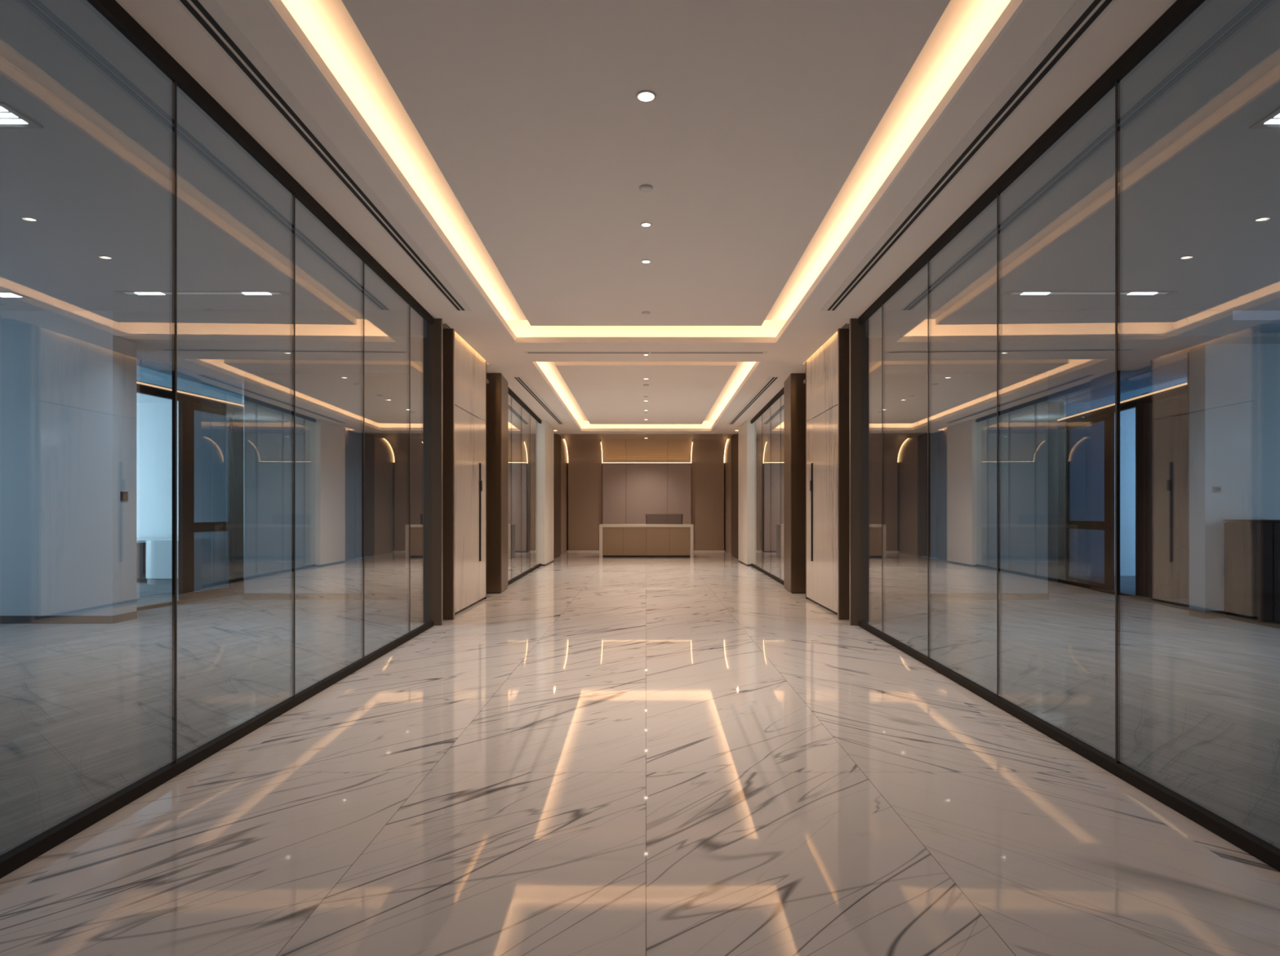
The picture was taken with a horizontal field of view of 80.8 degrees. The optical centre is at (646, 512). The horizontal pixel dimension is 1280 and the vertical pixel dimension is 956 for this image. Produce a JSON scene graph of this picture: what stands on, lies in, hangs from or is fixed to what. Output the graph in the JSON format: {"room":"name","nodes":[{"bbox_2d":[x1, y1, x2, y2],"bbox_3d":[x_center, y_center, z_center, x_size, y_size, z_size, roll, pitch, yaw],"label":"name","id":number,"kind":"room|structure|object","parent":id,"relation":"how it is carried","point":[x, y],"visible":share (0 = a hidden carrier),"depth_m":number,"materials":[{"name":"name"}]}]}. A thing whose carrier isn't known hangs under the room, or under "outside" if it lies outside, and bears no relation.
{"room":"lobby","nodes":[
{"label":"lobby","id":0,"kind":"room"},
{"bbox_2d":[0,311,136,615],"bbox_3d":[-7.473,-0.527,8.290,3.455,3.285,0.380,0,0,0],"label":"wall","id":1,"kind":"structure","parent":0,"point":[68,384],"depth_m":8.10,"materials":[{"name":"white paint"}]},
{"bbox_2d":[0,610,137,623],"bbox_3d":[-7.468,1.157,8.284,3.463,0.085,0.392,0,0,0],"label":"baseboard","id":2,"kind":"structure","parent":1,"relation":"attached to","point":[130,615],"depth_m":8.09,"materials":[{"name":"grey"}]},
{"bbox_2d":[120,491,128,500],"bbox_3d":[-5.737,-0.175,8.270,0.016,0.100,0.110,0,0,0],"label":"wall switch","id":3,"kind":"object","parent":1,"relation":"attached to","point":[123,495],"visible":1,"depth_m":8.26,"materials":[{"name":"plastic"}]},
{"bbox_2d":[136,402,244,579],"bbox_3d":[-8.950,-0.500,13.450,6.100,3.400,0.100,0,0,0],"label":"wall","id":4,"kind":"structure","parent":0,"point":[153,420],"depth_m":13.40,"materials":[{"name":"paint"},{"name":"metal"}]},
{"bbox_2d":[136,365,244,402],"bbox_3d":[-9.050,-1.970,11.325,6.100,0.040,5.950,0,0,0],"label":"ceiling","id":5,"kind":"structure","parent":0,"point":[144,375],"depth_m":11.83,"materials":[{"name":"white paint"}]},
{"bbox_2d":[0,0,488,395],"bbox_3d":[-5.605,-2.055,5.000,7.189,0.310,16.000,0,0,0],"label":"ceiling","id":6,"kind":"structure","parent":0,"point":[86,197],"depth_m":5.80,"materials":[{"name":"white paint"}]},
{"bbox_2d":[0,290,30,298],"bbox_3d":[-6.380,-2.166,7.500,0.280,0.009,0.240,0,0,0],"label":"recessed light","id":7,"kind":"object","parent":6,"relation":"in","point":[3,294],"visible":1,"depth_m":7.52,"materials":[{"name":"grey plastic"}]},
{"bbox_2d":[0,293,21,297],"bbox_3d":[-6.380,-2.163,7.500,0.200,0.003,0.140,0,0,0],"label":"diffuser","id":8,"kind":"object","parent":7,"relation":"attached to","point":[2,295],"depth_m":7.49,"materials":[{"name":"white"}]},
{"bbox_2d":[0,102,43,128],"bbox_3d":[-3.600,-2.164,4.110,0.400,0.011,0.260,0,0,0],"label":"recessed light","id":9,"kind":"object","parent":6,"relation":"in","point":[10,117],"visible":1,"depth_m":4.14,"materials":[{"name":"grey plastic"}]},
{"bbox_2d":[114,290,289,295],"bbox_3d":[-4.385,-2.164,7.440,1.670,0.011,0.120,0,0,0],"label":"recessed light","id":10,"kind":"object","parent":6,"relation":"in","point":[122,292],"visible":1,"depth_m":7.42,"materials":[{"name":"grey plastic"}]},
{"bbox_2d":[244,373,408,593],"bbox_3d":[-4.060,-0.393,10.385,2.920,3.015,0.110,0,0,0],"label":"wall","id":11,"kind":"structure","parent":0,"point":[328,406],"depth_m":10.33,"materials":[{"name":"clear glass"}]},
{"bbox_2d":[243,593,408,599],"bbox_3d":[-4.065,1.157,10.377,2.930,0.085,0.125,0,0,0],"label":"baseboard","id":12,"kind":"structure","parent":11,"relation":"attached to","point":[246,596],"depth_m":10.32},
{"bbox_2d":[454,331,485,599],"bbox_3d":[-2.265,-0.560,9.488,0.110,3.520,1.765,0,0,0],"label":"wall","id":13,"kind":"structure","parent":0,"point":[469,366],"depth_m":9.70,"materials":[{"name":"wood"}]},
{"bbox_2d":[454,404,482,613],"bbox_3d":[-2.217,-0.036,9.315,0.075,2.402,1.410,0,0,0],"label":"door","id":14,"kind":"structure","parent":13,"relation":"in","point":[468,468],"depth_m":9.26,"materials":[{"name":"wood"}]},
{"bbox_2d":[454,597,484,614],"bbox_3d":[-2.265,1.182,9.485,0.070,0.036,1.770,0,0,0],"label":"baseboard","id":15,"kind":"structure","parent":13,"relation":"attached to","point":[480,600],"depth_m":9.45,"materials":[{"name":"black metal"}]},
{"bbox_2d":[454,328,493,364],"bbox_3d":[-2.223,-2.190,9.412,0.235,0.280,2.015,0,0,0],"label":"trim","id":16,"kind":"structure","parent":13,"relation":"attached to","point":[456,331],"depth_m":9.27,"materials":[{"name":"paint"}]},
{"bbox_2d":[484,360,486,599],"bbox_3d":[-2.257,-0.525,10.386,0.105,3.450,0.028,0,0,0],"label":"trim","id":17,"kind":"structure","parent":13,"relation":"attached to","point":[485,597],"depth_m":10.37,"materials":[{"name":"brown metal"}]},
{"bbox_2d":[553,427,560,557],"bbox_3d":[-2.422,-0.610,20.275,0.095,3.580,1.450,0,0,0],"label":"wall niche","id":18,"kind":"object","parent":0,"point":[557,437],"visible":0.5,"depth_m":20.13,"materials":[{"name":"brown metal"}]},
{"bbox_2d":[560,437,567,555],"bbox_3d":[-2.453,-0.650,22.025,0.095,3.700,2.050,0,0,0],"label":"wall","id":19,"kind":"structure","parent":0,"point":[563,449],"depth_m":21.99,"materials":[{"name":"brown metal"}]},
{"bbox_2d":[564,439,602,550],"bbox_3d":[-1.867,-0.477,22.270,1.055,3.355,1.340,0,0,0],"label":"wall","id":20,"kind":"structure","parent":0,"point":[584,460],"depth_m":22.90,"materials":[{"name":"brown wood"}]},
{"bbox_2d":[567,550,599,551],"bbox_3d":[-1.893,1.183,22.880,1.015,0.035,0.040,0,0,0],"label":"baseboard","id":21,"kind":"structure","parent":20,"relation":"attached to","point":[567,550],"depth_m":22.86,"materials":[{"name":"white stone"}]},
{"bbox_2d":[600,439,626,462],"bbox_3d":[-0.975,-0.482,22.330,0.726,3.365,1.460,0,0,0],"label":"wall","id":22,"kind":"structure","parent":0,"point":[613,451],"depth_m":22.79,"materials":[{"name":"brown wood"}]},
{"bbox_2d":[0,551,1279,955],"bbox_3d":[0.000,1.240,10.100,24.000,0.080,26.200,0,0,0],"label":"floor","id":23,"kind":"structure","parent":0,"point":[595,755],"depth_m":3.41,"materials":[{"name":"stone"}]},
{"bbox_2d":[136,538,178,584],"bbox_3d":[-8.575,0.835,12.875,1.650,0.730,0.850,0,0,0],"label":"office desk","id":24,"kind":"object","parent":23,"relation":"on","point":[153,556],"visible":0.44,"depth_m":12.46,"materials":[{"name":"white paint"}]},
{"bbox_2d":[136,380,244,610],"bbox_3d":[-6.110,-0.350,10.050,0.082,3.100,2.202,0,0,6],"label":"door","id":25,"kind":"structure","parent":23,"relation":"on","point":[211,429],"depth_m":10.40,"materials":[{"name":"clear glass"}]},
{"bbox_2d":[0,0,433,878],"bbox_3d":[-2.137,-0.425,2.465,0.049,3.250,10.934,0,0,-1],"label":"glass wall","id":26,"kind":"structure","parent":23,"relation":"on","point":[15,858],"depth_m":3.75,"materials":[{"name":"metal"}]},
{"bbox_2d":[428,318,442,625],"bbox_3d":[-2.232,-0.425,7.980,0.137,3.250,0.040,0,0,0],"label":"metal post","id":27,"kind":"object","parent":23,"relation":"on","point":[435,330],"visible":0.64,"depth_m":7.96,"materials":[{"name":"brown metal"}]},
{"bbox_2d":[442,328,454,619],"bbox_3d":[-2.235,-0.425,8.415,0.170,3.250,0.050,0,0,0],"label":"metal post","id":28,"kind":"object","parent":23,"relation":"on","point":[448,335],"visible":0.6,"depth_m":8.39,"materials":[{"name":"brown metal"}]},
{"bbox_2d":[486,373,507,593],"bbox_3d":[-2.288,-0.425,11.470,0.304,3.250,0.740,0,0,0],"label":"column","id":29,"kind":"structure","parent":23,"relation":"on","point":[497,387],"depth_m":11.10,"materials":[{"name":"brown wood"}]},
{"bbox_2d":[507,386,541,585],"bbox_3d":[-2.316,-0.425,14.325,0.049,3.250,4.952,0,0,-1],"label":"glass wall","id":30,"kind":"structure","parent":23,"relation":"on","point":[523,424],"depth_m":14.09,"materials":[{"name":"glass"}]},
{"bbox_2d":[540,420,553,565],"bbox_3d":[-2.425,-0.475,17.585,0.350,3.350,1.530,0,0,0],"label":"stone pillar","id":31,"kind":"structure","parent":23,"relation":"on","point":[546,428],"depth_m":17.03,"materials":[{"name":"beige stone"}]},
{"bbox_2d":[599,524,693,557],"bbox_3d":[0.009,0.766,20.425,2.507,0.868,0.850,0,0,0],"label":"reception desk","id":32,"kind":"object","parent":23,"relation":"on","point":[615,540],"visible":1,"depth_m":20.03,"materials":[{"name":"brown wood"}]},
{"bbox_2d":[645,513,683,524],"bbox_3d":[0.496,0.186,20.507,1.017,0.292,0.026,0,0,0],"label":"screen","id":33,"kind":"object","parent":32,"relation":"on","point":[646,513],"visible":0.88,"depth_m":20.50,"materials":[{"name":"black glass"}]},
{"bbox_2d":[737,420,751,565],"bbox_3d":[2.425,-0.475,17.585,0.350,3.350,1.530,0,0,0],"label":"stone pillar","id":34,"kind":"structure","parent":23,"relation":"on","point":[744,430],"depth_m":17.15,"materials":[{"name":"beige stone"}]},
{"bbox_2d":[751,387,783,585],"bbox_3d":[2.316,-0.425,14.325,0.049,3.250,4.952,0,0,1],"label":"glass wall","id":35,"kind":"structure","parent":23,"relation":"on","point":[767,425],"depth_m":14.08,"materials":[{"name":"glass"}]},
{"bbox_2d":[783,373,805,593],"bbox_3d":[2.288,-0.425,11.470,0.304,3.250,0.740,0,0,0],"label":"column","id":36,"kind":"structure","parent":23,"relation":"on","point":[794,388],"depth_m":11.10,"materials":[{"name":"brown wood"}]},
{"bbox_2d":[837,328,848,619],"bbox_3d":[2.235,-0.425,8.415,0.170,3.250,0.050,0,0,0],"label":"metal post","id":37,"kind":"object","parent":23,"relation":"on","point":[842,334],"visible":0.6,"depth_m":8.39,"materials":[{"name":"brown metal"}]},
{"bbox_2d":[848,318,862,625],"bbox_3d":[2.232,-0.425,7.980,0.137,3.250,0.040,0,0,0],"label":"metal post","id":38,"kind":"object","parent":23,"relation":"on","point":[855,330],"visible":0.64,"depth_m":7.96,"materials":[{"name":"brown metal"}]},
{"bbox_2d":[858,0,1279,871],"bbox_3d":[2.137,-0.425,2.465,0.049,3.250,10.934,0,0,1],"label":"glass wall","id":39,"kind":"structure","parent":23,"relation":"on","point":[1256,846],"depth_m":3.73,"materials":[{"name":"metal"}]},
{"bbox_2d":[1057,382,1187,610],"bbox_3d":[6.860,-0.350,10.925,0.081,3.100,3.988,0,0,7],"label":"glass door","id":40,"kind":"structure","parent":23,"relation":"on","point":[1086,439],"depth_m":11.55,"materials":[{"name":"clear glass"}]},
{"bbox_2d":[1141,392,1187,599],"bbox_3d":[7.765,-0.225,10.449,1.670,2.850,0.142,0,0,0],"label":"door","id":41,"kind":"structure","parent":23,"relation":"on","point":[1167,419],"depth_m":10.38,"materials":[{"name":"brown wood"}]},
{"bbox_2d":[1222,519,1279,628],"bbox_3d":[6.767,0.641,7.430,0.586,1.118,2.040,0,0,0],"label":"base cabinet","id":42,"kind":"object","parent":23,"relation":"on","point":[1251,546],"visible":1,"depth_m":8.04,"materials":[{"name":"brown wood"}]},
{"bbox_2d":[341,0,951,325],"bbox_3d":[0.000,-2.106,5.390,2.600,0.012,6.180,0,0,0],"label":"ceiling","id":43,"kind":"structure","parent":0,"point":[530,112],"depth_m":4.07,"materials":[{"name":"paint"}]},
{"bbox_2d":[640,222,651,226],"bbox_3d":[0.000,-2.098,5.490,0.084,0.005,0.084,0,0,0],"label":"recessed light","id":44,"kind":"object","parent":43,"relation":"in","point":[645,224],"visible":1,"depth_m":5.49,"materials":[{"name":"white"}]},
{"bbox_2d":[635,90,656,102],"bbox_3d":[0.000,-2.098,3.797,0.104,0.005,0.104,0,0,0],"label":"recessed light","id":45,"kind":"object","parent":43,"relation":"in","point":[644,96],"visible":1,"depth_m":3.80,"materials":[{"name":"white"}]},
{"bbox_2d":[639,184,653,192],"bbox_3d":[0.000,-2.091,4.866,0.092,0.018,0.092,0,0,0],"label":"ceiling sensor","id":46,"kind":"object","parent":43,"relation":"attached to","point":[644,188],"visible":1,"depth_m":4.85,"materials":[{"name":"white plastic"}]},
{"bbox_2d":[640,259,651,263],"bbox_3d":[0.000,-2.098,6.300,0.084,0.005,0.084,0,0,0],"label":"recessed light","id":47,"kind":"object","parent":43,"relation":"in","point":[644,261],"visible":1,"depth_m":6.29,"materials":[{"name":"white"}]},
{"bbox_2d":[641,311,650,315],"bbox_3d":[0.000,-2.091,7.910,0.092,0.018,0.092,0,0,0],"label":"ceiling sensor","id":48,"kind":"object","parent":43,"relation":"attached to","point":[645,313],"visible":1,"depth_m":7.88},
{"bbox_2d":[115,0,1177,434],"bbox_3d":[0.000,-2.061,8.360,5.200,0.022,22.720,0,0,0],"label":"ceiling","id":49,"kind":"structure","parent":0,"point":[166,21],"depth_m":4.53,"materials":[{"name":"paint"}]},
{"bbox_2d":[175,0,471,311],"bbox_3d":[-1.808,-2.054,3.230,0.155,0.017,8.862,0,0,-1],"label":"ceiling vent","id":50,"kind":"object","parent":49,"relation":"in","point":[207,15],"visible":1,"depth_m":3.96,"materials":[{"name":"metal"}]},
{"bbox_2d":[442,323,452,328],"bbox_3d":[-2.232,-2.047,8.275,0.135,0.006,0.220,0,0,0],"label":"ceiling vent","id":51,"kind":"object","parent":49,"relation":"in","point":[445,326],"visible":0.63,"depth_m":8.30,"materials":[{"name":"grey metal"}]},
{"bbox_2d":[513,377,565,424],"bbox_3d":[-1.948,-2.054,14.460,0.165,0.017,6.140,0,0,0],"label":"ceiling vent","id":52,"kind":"object","parent":49,"relation":"in","point":[521,380],"visible":0.98,"depth_m":13.49,"materials":[{"name":"white metal"}]},
{"bbox_2d":[263,0,1027,342],"bbox_3d":[0.000,-2.083,5.550,3.176,0.069,7.140,0,0,0],"label":"trim","id":53,"kind":"structure","parent":49,"relation":"attached to","point":[277,7],"depth_m":4.38,"materials":[{"name":"paint"}]},
{"bbox_2d":[280,0,1011,337],"bbox_3d":[0.000,-2.226,5.550,3.616,0.308,7.580,0,0,0],"label":"light","id":54,"kind":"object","parent":49,"relation":"attached to","point":[328,25],"depth_m":4.65,"materials":[{"name":"paint"}]},
{"bbox_2d":[536,361,755,428],"bbox_3d":[0.000,-2.226,14.645,3.740,0.308,9.270,0,0,0],"label":"light","id":55,"kind":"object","parent":49,"relation":"attached to","point":[549,369],"depth_m":13.63,"materials":[{"name":"paint"}]},
{"bbox_2d":[531,361,760,431],"bbox_3d":[0.000,-2.083,14.645,3.300,0.069,8.830,0,0,0],"label":"trim","id":56,"kind":"structure","parent":49,"relation":"attached to","point":[535,364],"depth_m":15.66,"materials":[{"name":"paint"}]},
{"bbox_2d":[524,351,768,353],"bbox_3d":[0.000,-2.054,9.665,3.120,0.017,0.110,0,0,0],"label":"ceiling vent","id":57,"kind":"object","parent":49,"relation":"in","point":[524,352],"visible":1,"depth_m":9.63,"materials":[{"name":"black metal"}]},
{"bbox_2d":[726,377,778,424],"bbox_3d":[1.948,-2.054,14.460,0.165,0.017,6.140,0,0,0],"label":"ceiling vent","id":58,"kind":"object","parent":49,"relation":"in","point":[770,380],"visible":0.98,"depth_m":13.57,"materials":[{"name":"metal"}]},
{"bbox_2d":[840,323,848,328],"bbox_3d":[2.232,-2.047,8.275,0.135,0.006,0.220,0,0,0],"label":"ceiling vent","id":59,"kind":"object","parent":49,"relation":"in","point":[846,326],"visible":0.54,"depth_m":8.30,"materials":[{"name":"grey metal"}]},
{"bbox_2d":[820,0,1116,311],"bbox_3d":[1.808,-2.054,3.230,0.155,0.017,8.862,0,0,1],"label":"ceiling vent","id":60,"kind":"object","parent":49,"relation":"in","point":[1083,15],"visible":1,"depth_m":3.96,"materials":[{"name":"white metal"}]},
{"bbox_2d":[555,364,737,424],"bbox_3d":[0.000,-2.106,14.365,2.664,0.012,7.190,0,0,0],"label":"ceiling","id":61,"kind":"structure","parent":0,"point":[606,394],"depth_m":13.09,"materials":[{"name":"paint"}]},
{"bbox_2d":[559,434,733,439],"bbox_3d":[0.000,-2.118,20.720,4.800,0.015,2.000,0,0,0],"label":"ceiling","id":62,"kind":"structure","parent":0,"point":[562,436],"depth_m":20.94,"materials":[{"name":"white paint"}]},
{"bbox_2d":[567,439,724,550],"bbox_3d":[0.000,-0.750,23.150,5.200,3.900,0.100,0,0,0],"label":"wall","id":63,"kind":"structure","parent":0,"point":[600,439],"depth_m":23.10,"materials":[{"name":"brown wood"}]},
{"bbox_2d":[555,429,737,434],"bbox_3d":[0.000,-2.245,19.710,5.200,0.390,0.020,0,0,0],"label":"wall","id":64,"kind":"structure","parent":0,"point":[555,429],"depth_m":19.71,"materials":[{"name":"paint"}]},
{"bbox_2d":[625,439,668,462],"bbox_3d":[0.020,-0.482,22.330,1.252,3.365,1.460,0,0,0],"label":"wall","id":65,"kind":"structure","parent":0,"point":[637,451],"depth_m":22.79,"materials":[{"name":"brown wood"}]},
{"bbox_2d":[602,462,691,524],"bbox_3d":[0.024,-0.161,22.875,2.683,2.682,0.210,0,0,0],"label":"wall panel","id":66,"kind":"object","parent":65,"relation":"attached to","point":[630,491],"visible":0.57,"depth_m":22.77,"materials":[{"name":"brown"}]},
{"bbox_2d":[666,439,693,462],"bbox_3d":[1.015,-0.482,22.330,0.726,3.365,1.460,0,0,0],"label":"wall","id":67,"kind":"structure","parent":0,"point":[678,450],"depth_m":22.79,"materials":[{"name":"brown wood"}]},
{"bbox_2d":[691,439,728,550],"bbox_3d":[1.887,-0.477,22.270,1.015,3.355,1.340,0,0,0],"label":"wall","id":68,"kind":"structure","parent":0,"point":[708,455],"depth_m":22.90,"materials":[{"name":"brown wood"}]},
{"bbox_2d":[693,550,724,551],"bbox_3d":[1.893,1.183,22.880,1.015,0.035,0.040,0,0,0],"label":"baseboard","id":69,"kind":"structure","parent":68,"relation":"attached to","point":[694,550],"depth_m":22.86,"materials":[{"name":"white stone"}]},
{"bbox_2d":[724,437,732,555],"bbox_3d":[2.453,-0.650,22.025,0.095,3.700,2.050,0,0,0],"label":"wall","id":70,"kind":"structure","parent":0,"point":[728,448],"depth_m":21.96,"materials":[{"name":"brown wood"}]},
{"bbox_2d":[731,428,737,557],"bbox_3d":[2.422,-0.610,20.275,0.095,3.580,1.450,0,0,0],"label":"wall niche","id":71,"kind":"object","parent":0,"point":[735,437],"visible":0.5,"depth_m":20.11,"materials":[{"name":"brown wood"}]},
{"bbox_2d":[806,331,837,599],"bbox_3d":[2.265,-0.560,9.488,0.110,3.520,1.765,0,0,0],"label":"wall","id":72,"kind":"structure","parent":0,"point":[822,365],"depth_m":9.83,"materials":[{"name":"wood"}]},
{"bbox_2d":[805,360,808,599],"bbox_3d":[2.257,-0.525,10.386,0.105,3.450,0.028,0,0,0],"label":"trim","id":73,"kind":"structure","parent":72,"relation":"attached to","point":[806,597],"depth_m":10.37,"materials":[{"name":"brown metal"}]},
{"bbox_2d":[799,328,837,364],"bbox_3d":[2.223,-2.190,9.412,0.235,0.280,2.015,0,0,0],"label":"trim","id":74,"kind":"structure","parent":72,"relation":"attached to","point":[834,331],"depth_m":9.29,"materials":[{"name":"paint"}]},
{"bbox_2d":[808,597,837,614],"bbox_3d":[2.265,1.182,9.485,0.070,0.036,1.770,0,0,0],"label":"baseboard","id":75,"kind":"structure","parent":72,"relation":"attached to","point":[811,600],"depth_m":9.44,"materials":[{"name":"black metal"}]},
{"bbox_2d":[809,404,837,613],"bbox_3d":[2.217,-0.036,9.315,0.075,2.402,1.410,0,0,0],"label":"door","id":76,"kind":"structure","parent":72,"relation":"in","point":[824,468],"depth_m":9.29,"materials":[{"name":"wood"}]},
{"bbox_2d":[884,373,1048,593],"bbox_3d":[4.060,-0.393,10.385,2.920,3.015,0.110,0,0,0],"label":"wall","id":77,"kind":"structure","parent":0,"point":[963,406],"depth_m":10.33,"materials":[{"name":"clear glass"}]},
{"bbox_2d":[884,593,1048,599],"bbox_3d":[4.065,1.157,10.377,2.930,0.085,0.125,0,0,0],"label":"baseboard","id":78,"kind":"structure","parent":77,"relation":"attached to","point":[886,596],"depth_m":10.32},
{"bbox_2d":[803,0,1279,402],"bbox_3d":[5.605,-2.055,5.000,7.189,0.310,16.000,0,0,0],"label":"ceiling","id":79,"kind":"structure","parent":0,"point":[1200,187],"depth_m":6.01,"materials":[{"name":"white paint"}]},
{"bbox_2d":[1001,290,1177,295],"bbox_3d":[4.385,-2.164,7.440,1.670,0.011,0.120,0,0,0],"label":"recessed light","id":80,"kind":"object","parent":79,"relation":"in","point":[1008,292],"visible":1,"depth_m":7.42,"materials":[{"name":"grey plastic"}]},
{"bbox_2d":[1248,107,1279,128],"bbox_3d":[3.600,-2.164,4.110,0.400,0.011,0.260,0,0,0],"label":"recessed light","id":81,"kind":"object","parent":79,"relation":"in","point":[1272,121],"visible":1,"depth_m":4.17,"materials":[{"name":"grey plastic"}]},
{"bbox_2d":[1048,401,1064,582],"bbox_3d":[4.950,-0.350,13.000,4.500,3.100,0.100,0,0,0],"label":"wall","id":82,"kind":"structure","parent":0,"point":[1055,409],"depth_m":12.95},
{"bbox_2d":[1064,408,1135,575],"bbox_3d":[9.450,-0.500,14.250,5.100,3.400,0.100,0,0,0],"label":"wall","id":83,"kind":"structure","parent":0,"point":[1127,417],"depth_m":14.20,"materials":[{"name":"paint paint"},{"name":"glass"},{"name":"dark metal"}]},
{"bbox_2d":[1064,377,1187,408],"bbox_3d":[9.050,-1.970,11.525,6.100,0.040,5.550,0,0,0],"label":"ceiling","id":84,"kind":"structure","parent":0,"point":[1096,403],"depth_m":12.76,"materials":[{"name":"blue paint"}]},
{"bbox_2d":[1187,351,1189,613],"bbox_3d":[6.600,-0.485,8.855,0.300,3.370,0.210,0,0,0],"label":"wall","id":85,"kind":"structure","parent":0,"point":[1188,352],"depth_m":8.95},
{"bbox_2d":[1189,320,1279,610],"bbox_3d":[7.760,-0.527,8.625,2.880,3.285,0.250,0,0,0],"label":"wall","id":86,"kind":"structure","parent":0,"point":[1234,388],"depth_m":8.50,"materials":[{"name":"white paint"}]},
{"bbox_2d":[1188,608,1229,618],"bbox_3d":[7.756,1.157,8.619,2.888,0.085,0.262,0,0,0],"label":"baseboard","id":87,"kind":"structure","parent":86,"relation":"attached to","point":[1193,612],"depth_m":8.49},
{"bbox_2d":[1213,486,1221,491],"bbox_3d":[6.450,-0.260,8.493,0.090,0.060,0.013,0,0,0],"label":"wall socket","id":88,"kind":"object","parent":86,"relation":"attached to","point":[1215,488],"visible":1,"depth_m":8.49,"materials":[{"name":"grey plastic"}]},
{"bbox_3d":[-2.465,-0.350,9.350,0.270,3.100,2.100,0,0,0],"label":"wall","id":89,"kind":"structure","parent":0,"visible":0},
{"bbox_2d":[410,321,428,622],"bbox_3d":[-2.435,-0.560,8.310,0.290,3.520,0.620,0,0,0],"label":"trim","id":90,"kind":"structure","parent":89,"relation":"attached to","point":[419,346],"depth_m":8.20,"materials":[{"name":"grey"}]},
{"bbox_3d":[2.465,-0.350,9.350,0.270,3.100,2.100,0,0,0],"label":"wall","id":91,"kind":"structure","parent":0,"visible":0},
{"bbox_2d":[862,321,881,622],"bbox_3d":[2.435,-0.560,8.310,0.290,3.520,0.620,0,0,0],"label":"trim","id":92,"kind":"structure","parent":91,"relation":"attached to","point":[872,347],"depth_m":8.20,"materials":[{"name":"grey laminate"}]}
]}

